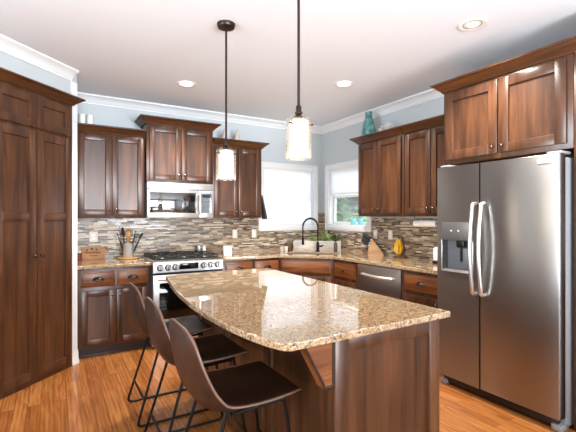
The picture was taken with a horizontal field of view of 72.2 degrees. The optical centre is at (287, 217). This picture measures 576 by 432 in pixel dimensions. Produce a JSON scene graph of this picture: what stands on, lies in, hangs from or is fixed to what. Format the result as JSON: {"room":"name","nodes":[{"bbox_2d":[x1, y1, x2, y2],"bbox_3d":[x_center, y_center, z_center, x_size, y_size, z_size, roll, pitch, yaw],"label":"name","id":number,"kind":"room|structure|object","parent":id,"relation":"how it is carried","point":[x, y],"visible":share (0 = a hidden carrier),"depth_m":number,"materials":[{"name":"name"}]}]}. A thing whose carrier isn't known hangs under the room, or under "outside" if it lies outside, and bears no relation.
{"room":"kitchen","nodes":[
{"label":"kitchen","id":0,"kind":"room"},
{"bbox_2d":[0,51,76,93],"bbox_3d":[-2.211,0.013,3.129,0.080,2.743,1.315,0,0,14],"label":"wall","id":1,"kind":"structure","parent":0,"point":[8,62],"depth_m":3.31,"materials":[{"name":"grey paint"}]},
{"bbox_2d":[71,81,76,352],"bbox_3d":[-2.012,-0.002,3.718,0.014,2.533,0.068,0,0,14],"label":"trim","id":2,"kind":"structure","parent":1,"relation":"attached to","point":[73,84],"depth_m":3.71,"materials":[{"name":"white paint"}]},
{"bbox_2d":[72,349,78,365],"bbox_3d":[-2.017,1.325,3.769,0.056,0.120,0.175,0,0,-12],"label":"baseboard","id":3,"kind":"structure","parent":1,"relation":"attached to","point":[75,359],"depth_m":3.72,"materials":[{"name":"white paint"}]},
{"bbox_2d":[0,34,443,133],"bbox_3d":[-1.421,-1.313,2.721,6.730,0.090,3.750,0,0,-31],"label":"trim","id":4,"kind":"structure","parent":1,"relation":"attached to","point":[9,46],"depth_m":4.61,"materials":[{"name":"white paint"}]},
{"bbox_2d":[77,103,321,268],"bbox_3d":[-0.936,0.013,5.257,3.550,2.743,0.120,0,0,-31],"label":"wall","id":5,"kind":"structure","parent":0,"point":[277,151],"depth_m":5.47,"materials":[{"name":"grey paint"}]},
{"bbox_2d":[77,122,145,217],"bbox_3d":[-1.961,-0.477,4.354,0.686,0.975,0.387,0,0,-31],"label":"upper cabinet","id":6,"kind":"object","parent":5,"relation":"attached to","point":[110,159],"visible":0.98,"depth_m":4.22,"materials":[{"name":"brown wood"}]},
{"bbox_2d":[79,113,84,122],"bbox_3d":[-2.222,-1.012,4.263,0.062,0.222,0.062,0,0,-31],"label":"pillar candle","id":7,"kind":"object","parent":6,"relation":"on","point":[81,116],"visible":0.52,"depth_m":4.24,"materials":[{"name":"white wax"}]},
{"bbox_2d":[87,114,92,123],"bbox_3d":[-2.155,-1.012,4.303,0.062,0.222,0.062,0,0,-31],"label":"pillar candle","id":8,"kind":"object","parent":6,"relation":"on","point":[89,116],"visible":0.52,"depth_m":4.28,"materials":[{"name":"white wax"}]},
{"bbox_2d":[134,114,220,183],"bbox_3d":[-1.313,-0.759,4.709,0.928,0.724,0.437,0,0,-31],"label":"upper cabinet","id":9,"kind":"object","parent":5,"relation":"attached to","point":[176,150],"visible":0.97,"depth_m":4.55,"materials":[{"name":"brown wood"}]},
{"bbox_2d":[145,182,212,217],"bbox_3d":[-1.309,-0.193,4.704,0.766,0.404,0.432,0,0,-31],"label":"microwave","id":10,"kind":"object","parent":9,"relation":"attached to","point":[162,199],"visible":0.98,"depth_m":4.55,"materials":[{"name":"grey metal"}]},
{"bbox_2d":[213,137,269,217],"bbox_3d":[-0.663,-0.477,5.123,0.753,0.975,0.387,0,0,-31],"label":"upper cabinet","id":11,"kind":"object","parent":5,"relation":"attached to","point":[239,196],"visible":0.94,"depth_m":5.00,"materials":[{"name":"brown wood"}]},
{"bbox_2d":[234,129,240,139],"bbox_3d":[-0.663,-1.028,5.163,0.140,0.255,0.140,0,0,-31],"label":"ornament","id":12,"kind":"object","parent":11,"relation":"on","point":[237,136],"visible":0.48,"depth_m":5.14,"materials":[{"name":"beige ceramic"}]},
{"bbox_3d":[-0.351,-0.291,5.238,0.053,0.038,0.010,0,0,-31],"label":"towel hook","id":13,"kind":"object","parent":11,"relation":"attached to","visible":0},
{"bbox_2d":[261,196,267,218],"bbox_3d":[-0.325,-0.125,5.253,0.076,0.300,0.140,0,0,-31],"label":"dish towel","id":14,"kind":"object","parent":13,"relation":"hanging from","point":[263,210],"visible":0.96,"depth_m":5.23,"materials":[{"name":"grey fabric"}]},
{"bbox_2d":[77,213,436,260],"bbox_3d":[-0.237,0.202,4.044,3.344,0.538,2.680,0,0,-31],"label":"backsplash","id":15,"kind":"structure","parent":5,"relation":"attached to","point":[159,234],"depth_m":4.89,"materials":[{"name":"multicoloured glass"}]},
{"bbox_2d":[89,232,97,241],"bbox_3d":[-2.183,0.222,4.435,0.085,0.116,0.008,0,0,-31],"label":"wall plate","id":16,"kind":"object","parent":15,"relation":"attached to","point":[93,236],"visible":1,"depth_m":4.43,"materials":[{"name":"beige plastic"}]},
{"bbox_2d":[232,230,236,237],"bbox_3d":[-0.713,0.225,5.306,0.070,0.116,0.008,0,0,-31],"label":"wall plate","id":17,"kind":"object","parent":15,"relation":"attached to","point":[234,232],"visible":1,"depth_m":5.30,"materials":[{"name":"beige plastic"}]},
{"bbox_2d":[252,229,255,237],"bbox_3d":[-0.466,0.225,5.451,0.070,0.116,0.009,0,0,-31],"label":"wall plate","id":18,"kind":"object","parent":15,"relation":"attached to","point":[253,230],"visible":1,"depth_m":5.45,"materials":[{"name":"beige plastic"}]},
{"bbox_2d":[373,230,376,238],"bbox_3d":[1.110,0.220,5.026,0.009,0.116,0.070,0,0,-31],"label":"wall plate","id":19,"kind":"object","parent":15,"relation":"attached to","point":[374,231],"visible":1,"depth_m":5.03,"materials":[{"name":"beige plastic"}]},
{"bbox_2d":[388,230,392,239],"bbox_3d":[1.243,0.215,4.803,0.008,0.116,0.070,0,0,-31],"label":"wall plate","id":20,"kind":"object","parent":15,"relation":"attached to","point":[390,232],"visible":1,"depth_m":4.80,"materials":[{"name":"beige plastic"}]},
{"bbox_2d":[258,161,317,230],"bbox_3d":[-0.010,-0.291,5.791,0.995,0.969,0.146,0,0,-31],"label":"window","id":21,"kind":"structure","parent":5,"relation":"in","point":[268,165],"depth_m":5.79,"materials":[{"name":"white paint"}]},
{"bbox_2d":[264,168,311,224],"bbox_3d":[-0.001,-0.292,5.775,0.815,0.790,0.042,0,0,-31],"label":"cellular shade","id":22,"kind":"object","parent":21,"relation":"attached to","point":[287,193],"visible":0.83,"depth_m":5.76,"materials":[{"name":"white fabric"}]},
{"bbox_2d":[0,0,575,126],"bbox_3d":[-0.298,-1.398,0.846,6.950,0.080,8.360,0,0,-31],"label":"ceiling","id":23,"kind":"structure","parent":0,"point":[390,51],"depth_m":3.11,"materials":[{"name":"white paint"}]},
{"bbox_2d":[177,81,195,86],"bbox_3d":[-1.034,-1.354,4.020,0.190,0.008,0.190,0,0,-31],"label":"recessed light","id":24,"kind":"object","parent":23,"relation":"in","point":[180,83],"visible":1,"depth_m":4.00,"materials":[{"name":"white glass"}]},
{"bbox_2d":[217,20,236,177],"bbox_3d":[-0.440,-0.810,2.780,0.144,1.094,0.147,0,0,-31],"label":"pendant light","id":25,"kind":"object","parent":23,"relation":"hanging from","point":[225,155],"visible":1,"depth_m":2.75,"materials":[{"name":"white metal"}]},
{"bbox_2d":[223,139,228,149],"bbox_3d":[-0.435,-0.509,2.778,0.042,0.082,0.042,0,0,-31],"label":"socket","id":26,"kind":"object","parent":25,"relation":"attached to","point":[225,144],"depth_m":2.76,"materials":[{"name":"brown metal"}]},
{"bbox_2d":[289,0,312,157],"bbox_3d":[0.052,-0.834,2.107,0.144,1.048,0.147,0,0,-31],"label":"pendant light","id":27,"kind":"object","parent":23,"relation":"hanging from","point":[298,127],"visible":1,"depth_m":2.08,"materials":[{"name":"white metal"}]},
{"bbox_2d":[295,105,302,118],"bbox_3d":[0.057,-0.556,2.105,0.042,0.082,0.042,0,0,-31],"label":"socket","id":28,"kind":"object","parent":27,"relation":"attached to","point":[298,113],"depth_m":2.09,"materials":[{"name":"brown metal"}]},
{"bbox_2d":[335,81,352,86],"bbox_3d":[0.569,-1.354,4.022,0.190,0.008,0.190,0,0,-31],"label":"recessed light","id":29,"kind":"object","parent":23,"relation":"in","point":[340,83],"visible":1,"depth_m":4.01,"materials":[{"name":"white glass"}]},
{"bbox_2d":[458,18,487,30],"bbox_3d":[1.299,-1.356,2.781,0.190,0.032,0.190,0,0,-31],"label":"recessed light","id":30,"kind":"object","parent":23,"relation":"in","point":[472,24],"visible":1,"depth_m":2.77,"materials":[{"name":"white plastic"}]},
{"bbox_2d":[0,343,575,431],"bbox_3d":[-0.298,1.425,0.846,6.950,0.080,8.360,0,0,-31],"label":"floor","id":31,"kind":"structure","parent":0,"point":[89,395],"depth_m":2.91,"materials":[{"name":"brown wood"}]},
{"bbox_2d":[0,67,85,398],"bbox_3d":[-2.341,0.138,3.351,0.638,2.494,0.956,0,0,14],"label":"pantry cabinet","id":32,"kind":"object","parent":31,"relation":"on","point":[36,117],"visible":1,"depth_m":3.25,"materials":[{"name":"brown wood"}]},
{"bbox_2d":[77,265,149,357],"bbox_3d":[-1.889,0.946,4.236,0.688,0.878,0.664,0,0,-31],"label":"base cabinet","id":33,"kind":"object","parent":31,"relation":"on","point":[106,324],"visible":0.94,"depth_m":3.96,"materials":[{"name":"brown wood"}]},
{"bbox_2d":[77,257,150,269],"bbox_3d":[-1.892,0.488,4.242,0.694,0.035,0.634,0,0,-31],"label":"countertop","id":34,"kind":"structure","parent":33,"relation":"on","point":[109,262],"depth_m":4.08,"materials":[{"name":"beige stone"}]},
{"bbox_2d":[77,250,81,260],"bbox_3d":[-2.273,0.417,4.302,0.046,0.107,0.046,0,0,-31],"label":"spice jar","id":35,"kind":"object","parent":34,"relation":"on","point":[79,252],"visible":0.98,"depth_m":4.29,"materials":[{"name":"brown"}]},
{"bbox_2d":[81,246,107,259],"bbox_3d":[-2.159,0.402,4.413,0.279,0.145,0.051,0,0,-31],"label":"sign","id":36,"kind":"object","parent":34,"relation":"on","point":[88,253],"visible":1,"depth_m":4.40,"materials":[{"name":"brown wood"}]},
{"bbox_2d":[117,256,138,259],"bbox_3d":[-1.821,0.462,4.501,0.236,0.018,0.236,0,0,-31],"label":"round board","id":37,"kind":"object","parent":34,"relation":"on","point":[121,257],"visible":0.78,"depth_m":4.43,"materials":[{"name":"brown wood"}]},
{"bbox_2d":[123,243,133,256],"bbox_3d":[-1.823,0.373,4.505,0.120,0.158,0.120,0,0,-31],"label":"utensil crock","id":38,"kind":"object","parent":37,"relation":"on","point":[128,248],"visible":0.96,"depth_m":4.46,"materials":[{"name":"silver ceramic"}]},
{"bbox_2d":[121,227,124,242],"bbox_3d":[-1.870,0.276,4.499,0.061,0.327,0.057,0,0,-15],"label":"ladle","id":39,"kind":"object","parent":38,"relation":"in","point":[122,228],"visible":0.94,"depth_m":4.49,"materials":[{"name":"black"}]},
{"bbox_2d":[125,230,130,242],"bbox_3d":[-1.810,0.293,4.467,0.065,0.291,0.032,0,0,-7],"label":"wooden spoon","id":40,"kind":"object","parent":38,"relation":"in","point":[127,233],"visible":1,"depth_m":4.46,"materials":[{"name":"brown wood"}]},
{"bbox_2d":[133,233,142,252],"bbox_3d":[-1.738,0.310,4.544,0.133,0.264,0.064,0,0,-31],"label":"serving spoon","id":41,"kind":"object","parent":38,"relation":"in","point":[141,235],"visible":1,"depth_m":4.54,"materials":[{"name":"black plastic"}]},
{"bbox_2d":[127,283,213,426],"bbox_3d":[-0.867,0.927,2.898,0.540,0.914,0.456,0,0,-31],"label":"counter stool","id":42,"kind":"object","parent":31,"relation":"on","point":[193,324],"visible":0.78,"depth_m":2.78,"materials":[{"name":"black metal"}]},
{"bbox_2d":[141,250,222,347],"bbox_3d":[-1.227,0.904,4.568,0.770,0.962,0.746,0,0,-31],"label":"gas range","id":43,"kind":"object","parent":31,"relation":"on","point":[169,303],"visible":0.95,"depth_m":4.24,"materials":[{"name":"grey metal"}]},
{"bbox_2d":[141,254,217,262],"bbox_3d":[-1.252,0.470,4.610,0.770,0.029,0.648,0,0,-31],"label":"cooktop","id":44,"kind":"object","parent":43,"relation":"in","point":[200,257],"depth_m":4.39,"materials":[{"name":"black metal"}]},
{"bbox_2d":[144,297,247,431],"bbox_3d":[-0.566,0.927,2.390,0.540,0.914,0.456,0,0,-31],"label":"counter stool","id":45,"kind":"object","parent":31,"relation":"on","point":[215,349],"visible":0.84,"depth_m":2.31,"materials":[{"name":"black metal"}]},
{"bbox_2d":[169,318,300,431],"bbox_3d":[-0.265,0.927,1.883,0.540,0.914,0.456,0,0,-31],"label":"counter stool","id":46,"kind":"object","parent":31,"relation":"on","point":[249,386],"visible":1,"depth_m":1.80,"materials":[{"name":"brown leather"}]},
{"bbox_2d":[222,258,278,270],"bbox_3d":[-0.582,0.946,5.010,0.770,0.878,0.664,0,0,-31],"label":"base cabinet","id":47,"kind":"object","parent":31,"relation":"on","point":[271,263],"visible":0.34,"depth_m":4.78,"materials":[{"name":"brown wood"}]},
{"bbox_2d":[279,258,333,283],"bbox_3d":[0.328,0.946,5.299,1.085,0.878,1.092,0,0,-31],"label":"base cabinet","id":48,"kind":"object","parent":31,"relation":"on","point":[318,269],"visible":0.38,"depth_m":4.86,"materials":[{"name":"brown wood"}]},
{"bbox_2d":[214,249,436,274],"bbox_3d":[0.397,0.488,4.416,1.857,0.035,2.669,0,0,-31],"label":"countertop","id":49,"kind":"structure","parent":48,"relation":"on","point":[418,265],"depth_m":4.70,"materials":[{"name":"beige stone"}]},
{"bbox_2d":[223,246,231,255],"bbox_3d":[-0.733,0.410,4.797,0.108,0.121,0.108,0,0,-31],"label":"canister","id":50,"kind":"object","parent":49,"relation":"on","point":[227,250],"visible":0.98,"depth_m":4.75,"materials":[{"name":"white ceramic"}]},
{"bbox_2d":[285,243,291,249],"bbox_3d":[0.008,0.420,5.665,0.110,0.100,0.110,0,0,-31],"label":"basket","id":51,"kind":"object","parent":49,"relation":"on","point":[289,245],"visible":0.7,"depth_m":5.62,"materials":[{"name":"wicker"}]},
{"bbox_2d":[302,217,322,251],"bbox_3d":[0.330,0.235,5.366,0.309,0.470,0.060,0,0,-14],"label":"kitchen faucet","id":52,"kind":"object","parent":49,"relation":"on","point":[309,218],"visible":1,"depth_m":5.36,"materials":[{"name":"black metal"}]},
{"bbox_2d":[293,240,340,250],"bbox_3d":[0.417,0.403,5.623,0.670,0.135,0.110,0,0,9],"label":"planter box","id":53,"kind":"object","parent":49,"relation":"on","point":[297,244],"visible":0.92,"depth_m":5.58,"materials":[{"name":"white wood"}]},
{"bbox_2d":[308,234,316,240],"bbox_3d":[0.368,0.299,5.628,0.164,0.115,0.143,0,0,-31],"label":"potted plant","id":54,"kind":"object","parent":53,"relation":"on","point":[314,238],"visible":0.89,"depth_m":5.62,"materials":[{"name":"green plant"}]},
{"bbox_2d":[318,231,329,240],"bbox_3d":[0.527,0.273,5.596,0.152,0.168,0.194,0,0,36],"label":"potted plant","id":55,"kind":"object","parent":53,"relation":"on","point":[326,236],"visible":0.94,"depth_m":5.59,"materials":[{"name":"green plant"}]},
{"bbox_2d":[330,234,338,240],"bbox_3d":[0.671,0.293,5.592,0.121,0.129,0.150,0,0,38],"label":"potted plant","id":56,"kind":"object","parent":53,"relation":"on","point":[333,236],"visible":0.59,"depth_m":5.57,"materials":[{"name":"green plant"}]},
{"bbox_2d":[334,239,336,251],"bbox_3d":[0.641,0.385,5.381,0.074,0.172,0.052,0,0,-43],"label":"soap pump","id":57,"kind":"object","parent":49,"relation":"on","point":[335,242],"visible":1,"depth_m":5.37,"materials":[{"name":"grey"}]},
{"bbox_2d":[368,239,383,255],"bbox_3d":[1.086,0.370,4.871,0.180,0.200,0.100,0,0,16],"label":"knife block","id":58,"kind":"object","parent":49,"relation":"on","point":[374,249],"visible":1,"depth_m":4.83,"materials":[{"name":"brown wood"}]},
{"bbox_2d":[393,236,405,257],"bbox_3d":[1.289,0.342,4.582,0.144,0.257,0.144,0,0,-31],"label":"stand","id":59,"kind":"object","parent":49,"relation":"on","point":[396,256],"visible":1,"depth_m":4.57,"materials":[{"name":"brown wood"}]},
{"bbox_2d":[394,237,402,254],"bbox_3d":[1.276,0.334,4.572,0.100,0.208,0.077,0,0,35],"label":"banana bunch","id":60,"kind":"object","parent":59,"relation":"hanging from","point":[398,243],"visible":1,"depth_m":4.55,"materials":[{"name":"yellow food"}]},
{"bbox_2d":[432,247,436,263],"bbox_3d":[1.593,0.387,3.981,0.150,0.166,0.275,0,0,-31],"label":"canister","id":61,"kind":"object","parent":49,"relation":"on","point":[434,248],"visible":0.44,"depth_m":4.01,"materials":[{"name":"white plastic"}]},
{"bbox_2d":[198,314,438,431],"bbox_3d":[-0.056,0.944,2.576,0.806,0.883,1.850,0,0,-31],"label":"kitchen island","id":62,"kind":"object","parent":31,"relation":"on","point":[386,381],"visible":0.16,"depth_m":1.85,"materials":[{"name":"brown wood"}]},
{"bbox_2d":[166,268,449,351],"bbox_3d":[-0.145,0.486,2.554,1.070,0.030,2.027,0,0,-31],"label":"island countertop","id":63,"kind":"structure","parent":62,"relation":"on","point":[274,309],"depth_m":2.04,"materials":[{"name":"beige stone"}]},
{"bbox_2d":[334,259,358,288],"bbox_3d":[0.905,0.946,4.748,0.659,0.878,0.444,0,0,-31],"label":"base cabinet","id":64,"kind":"object","parent":31,"relation":"on","point":[345,272],"visible":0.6,"depth_m":4.57,"materials":[{"name":"brown wood"}]},
{"bbox_2d":[358,263,401,299],"bbox_3d":[1.166,0.949,4.268,0.676,0.872,0.634,0,0,-31],"label":"dishwasher","id":65,"kind":"object","parent":31,"relation":"on","point":[385,281],"visible":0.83,"depth_m":4.08,"materials":[{"name":"grey metal"}]},
{"bbox_2d":[402,270,436,307],"bbox_3d":[1.473,0.946,3.790,0.659,0.878,0.485,0,0,-31],"label":"base cabinet","id":66,"kind":"object","parent":31,"relation":"on","point":[417,287],"visible":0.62,"depth_m":3.65,"materials":[{"name":"brown wood"}]},
{"bbox_2d":[437,150,573,431],"bbox_3d":[1.770,0.477,3.074,0.821,1.815,0.930,0,0,-31],"label":"refrigerator","id":67,"kind":"object","parent":31,"relation":"on","point":[505,228],"visible":1,"depth_m":2.78,"materials":[{"name":"grey metal"}]},
{"bbox_2d":[574,52,575,430],"bbox_3d":[2.142,0.159,2.695,0.624,2.453,0.067,0,0,-31],"label":"cabinet end panel","id":68,"kind":"object","parent":31,"relation":"on","point":[575,52],"visible":1,"depth_m":2.56,"materials":[{"name":"brown wood"}]},
{"bbox_2d":[322,97,443,259],"bbox_3d":[2.645,0.013,2.579,0.120,2.743,8.140,0,0,-31],"label":"wall","id":69,"kind":"structure","parent":0,"point":[337,147],"depth_m":5.37,"materials":[{"name":"grey paint"}]},
{"bbox_2d":[325,159,371,231],"bbox_3d":[0.871,-0.291,5.547,0.146,0.969,0.999,0,0,-31],"label":"window","id":70,"kind":"structure","parent":69,"relation":"in","point":[331,223],"depth_m":5.77,"materials":[{"name":"white paint"}]},
{"bbox_2d":[330,167,357,194],"bbox_3d":[0.855,-0.508,5.538,0.042,0.357,0.819,0,0,-31],"label":"cellular shade","id":71,"kind":"object","parent":70,"relation":"attached to","point":[343,181],"visible":0.59,"depth_m":5.60,"materials":[{"name":"white fabric"}]},
{"bbox_2d":[350,218,355,224],"bbox_3d":[0.895,0.060,5.453,0.080,0.088,0.080,0,0,-31],"label":"glazed pot","id":72,"kind":"object","parent":70,"relation":"on","point":[352,220],"visible":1,"depth_m":5.43,"materials":[{"name":"teal ceramic"}]},
{"bbox_2d":[357,218,362,224],"bbox_3d":[0.972,0.060,5.324,0.080,0.088,0.080,0,0,-31],"label":"glazed pot","id":73,"kind":"object","parent":70,"relation":"on","point":[360,220],"visible":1,"depth_m":5.29,"materials":[{"name":"teal ceramic"}]},
{"bbox_2d":[349,126,412,216],"bbox_3d":[1.132,-0.486,4.632,0.387,0.957,0.810,0,0,-31],"label":"upper cabinet","id":74,"kind":"object","parent":69,"relation":"attached to","point":[381,154],"visible":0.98,"depth_m":4.49,"materials":[{"name":"brown wood"}]},
{"bbox_2d":[361,111,375,135],"bbox_3d":[0.989,-1.093,4.834,0.181,0.385,0.181,0,0,34],"label":"vase","id":75,"kind":"object","parent":74,"relation":"on","point":[368,127],"visible":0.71,"depth_m":4.78,"materials":[{"name":"teal ceramic"}]},
{"bbox_2d":[378,123,391,130],"bbox_3d":[1.132,-0.999,4.637,0.096,0.195,0.247,0,0,-31],"label":"ornament","id":76,"kind":"object","parent":74,"relation":"on","point":[387,125],"visible":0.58,"depth_m":4.58,"materials":[{"name":"white ceramic"}]},
{"bbox_2d":[399,114,444,215],"bbox_3d":[1.528,-0.486,3.963,0.387,0.957,0.725,0,0,-31],"label":"upper cabinet","id":77,"kind":"object","parent":69,"relation":"attached to","point":[424,139],"visible":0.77,"depth_m":3.99,"materials":[{"name":"brown wood"}]},
{"bbox_2d":[430,35,575,165],"bbox_3d":[1.834,-0.797,3.137,0.704,0.695,1.143,0,0,-31],"label":"upper cabinet","id":78,"kind":"object","parent":69,"relation":"attached to","point":[522,105],"visible":0.98,"depth_m":2.89,"materials":[{"name":"brown wood"}]},
{"label":"outside","id":79,"kind":"structure","parent":0,"visible":0},
{"bbox_3d":[4.888,1.935,11.033,12.340,0.100,18.000,0,0,-31],"label":"ground","id":80,"kind":"structure","parent":79,"visible":0},
{"bbox_2d":[336,194,353,221],"bbox_3d":[0.941,0.481,8.876,1.507,2.816,1.365,0,0,-13],"label":"leafy shrub","id":81,"kind":"object","parent":80,"relation":"on","point":[342,209],"visible":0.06,"depth_m":8.61,"materials":[{"name":"green plant"}]},
{"bbox_2d":[337,193,358,221],"bbox_3d":[1.606,-0.219,11.950,3.193,4.222,3.109,0,0,-11],"label":"leafy shrub","id":82,"kind":"object","parent":80,"relation":"on","point":[353,203],"visible":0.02,"depth_m":11.14,"materials":[{"name":"green plant"}]},
{"bbox_2d":[342,206,366,221],"bbox_3d":[1.458,0.841,7.636,1.288,2.097,1.334,0,0,-31],"label":"leafy shrub","id":83,"kind":"object","parent":80,"relation":"on","point":[353,215],"visible":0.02,"depth_m":7.48,"materials":[{"name":"green plant"}]},
{"bbox_3d":[1.450,0.033,4.105,0.012,0.080,0.359,0,0,-31],"label":"paper towel holder","id":84,"kind":"object","parent":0,"visible":0},
{"bbox_2d":[413,220,436,226],"bbox_3d":[1.438,0.067,4.124,0.068,0.068,0.280,0,0,-31],"label":"paper towel roll","id":85,"kind":"object","parent":84,"relation":"on","point":[417,223],"visible":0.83,"depth_m":4.10,"materials":[{"name":"white paper"}]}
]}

